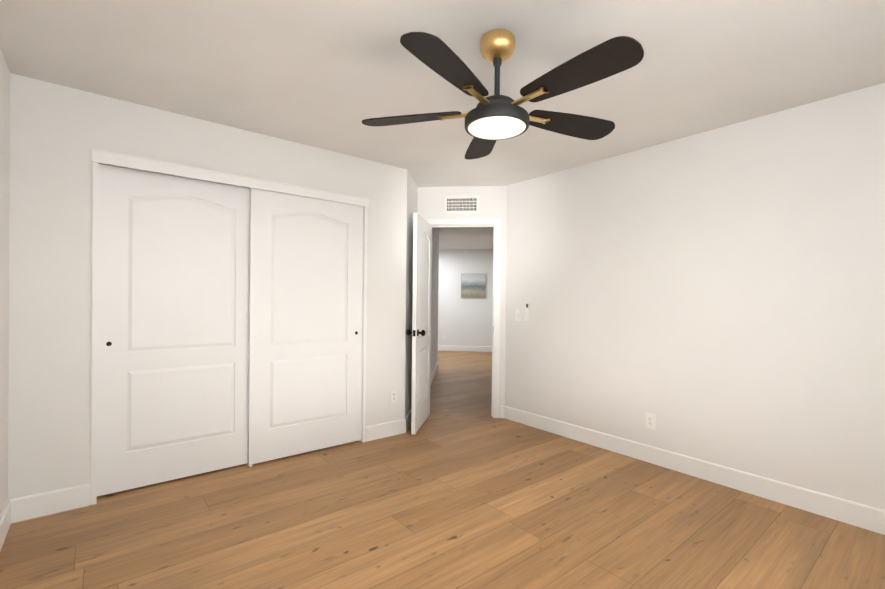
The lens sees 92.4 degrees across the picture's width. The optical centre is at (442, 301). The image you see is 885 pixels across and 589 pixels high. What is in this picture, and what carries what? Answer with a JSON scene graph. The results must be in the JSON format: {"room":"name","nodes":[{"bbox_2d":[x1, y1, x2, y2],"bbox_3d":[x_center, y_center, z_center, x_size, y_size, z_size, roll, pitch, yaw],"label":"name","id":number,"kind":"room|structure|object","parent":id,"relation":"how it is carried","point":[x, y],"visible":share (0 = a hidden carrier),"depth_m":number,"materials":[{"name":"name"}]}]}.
{"room":"empty bedroom","nodes":[
{"label":"empty bedroom","id":0,"kind":"room"},
{"bbox_2d":[0,48,9,516],"bbox_3d":[-1.207,0.006,0.802,0.120,2.440,3.760,0,0,-39],"label":"wall","id":1,"kind":"structure","parent":0,"point":[4,208],"depth_m":2.18,"materials":[{"name":"paint"}]},
{"bbox_2d":[0,500,10,550],"bbox_3d":[-1.168,1.162,0.851,0.013,0.128,3.760,0,0,-39],"label":"baseboard","id":2,"kind":"structure","parent":1,"relation":"attached to","point":[5,520],"depth_m":2.16,"materials":[{"name":"paint"}]},
{"bbox_2d":[8,73,406,503],"bbox_3d":[-1.429,-0.009,3.124,2.710,2.440,0.120,0,0,-39],"label":"wall","id":3,"kind":"structure","parent":0,"point":[58,133],"depth_m":2.48,"materials":[{"name":"paint"}]},
{"bbox_2d":[10,483,90,522],"bbox_3d":[-2.223,1.143,2.408,0.345,0.128,0.013,0,0,-39],"label":"baseboard","id":4,"kind":"structure","parent":3,"relation":"attached to","point":[45,503],"depth_m":2.40,"materials":[{"name":"paint"}]},
{"bbox_2d":[97,164,249,495],"bbox_3d":[-1.757,0.179,2.885,0.914,2.030,0.037,0,0,-39],"label":"closet door","id":5,"kind":"structure","parent":3,"relation":"in","point":[173,329],"depth_m":2.82,"materials":[{"name":"paint"}]},
{"bbox_2d":[91,149,368,504],"bbox_3d":[-1.401,0.159,3.131,1.837,2.105,0.148,0,0,-39],"label":"trim","id":6,"kind":"structure","parent":3,"relation":"attached to","point":[136,163],"depth_m":2.77,"materials":[{"name":"paint"}]},
{"bbox_2d":[248,188,362,464],"bbox_3d":[-1.060,0.183,3.395,0.914,2.030,0.037,0,0,-39],"label":"closet door","id":7,"kind":"structure","parent":3,"relation":"in","point":[305,325],"depth_m":3.34,"materials":[{"name":"paint"}]},
{"bbox_2d":[365,419,404,441],"bbox_3d":[-0.509,1.153,3.805,0.412,0.128,0.013,0,0,-39],"label":"baseboard","id":8,"kind":"structure","parent":3,"relation":"attached to","point":[384,430],"depth_m":3.79,"materials":[{"name":"paint"}]},
{"bbox_2d":[390,390,396,402],"bbox_3d":[-0.443,0.865,3.858,0.070,0.114,0.008,0,0,-39],"label":"electrical outlet","id":9,"kind":"object","parent":3,"relation":"attached to","point":[393,396],"visible":1,"depth_m":3.85,"materials":[{"name":"plastic"}]},
{"bbox_2d":[405,170,417,416],"bbox_3d":[-0.369,-0.004,4.249,0.120,2.440,0.621,1,0,6],"label":"wall","id":10,"kind":"structure","parent":0,"point":[412,197],"depth_m":4.12,"materials":[{"name":"paint"}]},
{"bbox_2d":[405,409,411,432],"bbox_3d":[-0.315,1.153,4.248,0.013,0.128,0.621,1,0,6],"label":"baseboard","id":11,"kind":"structure","parent":10,"relation":"attached to","point":[407,420],"depth_m":4.07,"materials":[{"name":"paint"}]},
{"bbox_2d":[431,228,438,372],"bbox_3d":[-0.230,-0.013,6.113,0.120,2.440,2.882,1,0,4],"label":"wall","id":12,"kind":"structure","parent":0,"point":[434,296],"depth_m":6.81,"materials":[{"name":"paint"}]},
{"bbox_2d":[431,362,437,383],"bbox_3d":[-0.175,1.144,6.114,0.013,0.128,2.882,1,0,4],"label":"baseboard","id":13,"kind":"structure","parent":12,"relation":"attached to","point":[434,372],"depth_m":6.74,"materials":[{"name":"paint"}]},
{"bbox_2d":[0,351,884,588],"bbox_3d":[0.178,1.261,6.232,10.100,0.100,11.600,0,0,-39],"label":"floor","id":14,"kind":"structure","parent":0,"point":[462,488],"depth_m":2.31,"materials":[{"name":"brown wood"}]},
{"bbox_2d":[0,0,884,248],"bbox_3d":[0.204,-1.279,6.218,10.100,0.100,11.600,0,0,-39],"label":"ceiling","id":15,"kind":"structure","parent":0,"point":[330,75],"depth_m":2.17,"materials":[{"name":"paint"}]},
{"bbox_2d":[362,29,643,159],"bbox_3d":[0.286,-0.995,1.913,1.275,0.420,1.225,0,0,-39],"label":"ceiling fan","id":16,"kind":"object","parent":15,"relation":"hanging from","point":[490,120],"visible":1,"depth_m":1.82,"materials":[{"name":"black wood"}]},
{"bbox_2d":[417,186,506,417],"bbox_3d":[0.165,0.000,4.567,1.119,2.440,0.120,1,0,6],"label":"wall","id":17,"kind":"structure","parent":0,"point":[492,201],"depth_m":4.47,"materials":[{"name":"paint"}]},
{"bbox_2d":[406,213,431,434],"bbox_3d":[-0.195,0.202,4.179,0.560,2.012,0.505,0,0,-39],"label":"entry door","id":18,"kind":"structure","parent":17,"relation":"in","point":[420,332],"depth_m":4.06,"materials":[{"name":"paint"}]},
{"bbox_2d":[444,195,478,213],"bbox_3d":[0.203,-1.025,4.492,0.370,0.190,0.012,1,0,6],"label":"air vent","id":19,"kind":"object","parent":17,"relation":"in","point":[468,204],"visible":1,"depth_m":4.49,"materials":[{"name":"plastic"}]},
{"bbox_2d":[425,218,500,417],"bbox_3d":[0.198,0.173,4.564,0.828,2.094,0.156,1,0,6],"label":"door frame","id":20,"kind":"structure","parent":17,"relation":"attached to","point":[495,223],"depth_m":4.45,"materials":[{"name":"paint"}]},
{"bbox_2d":[500,406,503,417],"bbox_3d":[0.631,1.161,4.457,0.045,0.128,0.013,1,0,6],"label":"baseboard","id":21,"kind":"structure","parent":17,"relation":"attached to","point":[501,411],"depth_m":4.45,"materials":[{"name":"paint"}]},
{"bbox_2d":[438,249,492,345],"bbox_3d":[-0.579,-0.040,10.332,3.669,2.440,0.120,1,0,6],"label":"wall","id":22,"kind":"structure","parent":0,"point":[464,321],"depth_m":10.16,"materials":[{"name":"paint"}]},
{"bbox_2d":[438,345,491,351],"bbox_3d":[-0.538,1.117,10.266,3.549,0.128,0.013,1,0,6],"label":"baseboard","id":23,"kind":"structure","parent":22,"relation":"attached to","point":[465,348],"depth_m":10.15,"materials":[{"name":"paint"}]},
{"bbox_2d":[461,273,485,297],"bbox_3d":[0.740,-0.375,10.118,0.600,0.580,0.030,1,0,6],"label":"picture","id":24,"kind":"object","parent":22,"relation":"attached to","point":[473,285],"visible":1,"depth_m":10.10,"materials":[{"name":"fabric"}]},
{"bbox_2d":[505,83,884,509],"bbox_3d":[1.797,0.025,3.133,0.158,2.440,3.579,0,0,-39],"label":"wall","id":25,"kind":"structure","parent":0,"point":[716,296],"depth_m":2.88,"materials":[{"name":"paint"}]},
{"bbox_2d":[515,309,520,320],"bbox_3d":[0.770,0.139,4.318,0.008,0.114,0.070,0,0,-39],"label":"light switch","id":26,"kind":"object","parent":25,"relation":"attached to","point":[517,315],"visible":1,"depth_m":4.32,"materials":[{"name":"plastic"}]},
{"bbox_2d":[524,303,529,320],"bbox_3d":[0.844,0.104,4.213,0.023,0.180,0.056,0,0,-39],"label":"switch","id":27,"kind":"object","parent":25,"relation":"attached to","point":[527,312],"visible":0.98,"depth_m":4.20,"materials":[{"name":"plastic"}]},
{"bbox_2d":[646,413,654,428],"bbox_3d":[1.602,0.922,3.269,0.008,0.114,0.070,0,0,-39],"label":"electrical outlet","id":28,"kind":"object","parent":25,"relation":"attached to","point":[650,421],"visible":1,"depth_m":3.27,"materials":[{"name":"plastic"}]},
{"bbox_2d":[504,406,884,534],"bbox_3d":[1.748,1.181,3.078,0.051,0.128,3.528,0,0,-39],"label":"baseboard","id":29,"kind":"structure","parent":25,"relation":"attached to","point":[870,518],"depth_m":2.87,"materials":[{"name":"paint"}]}
]}

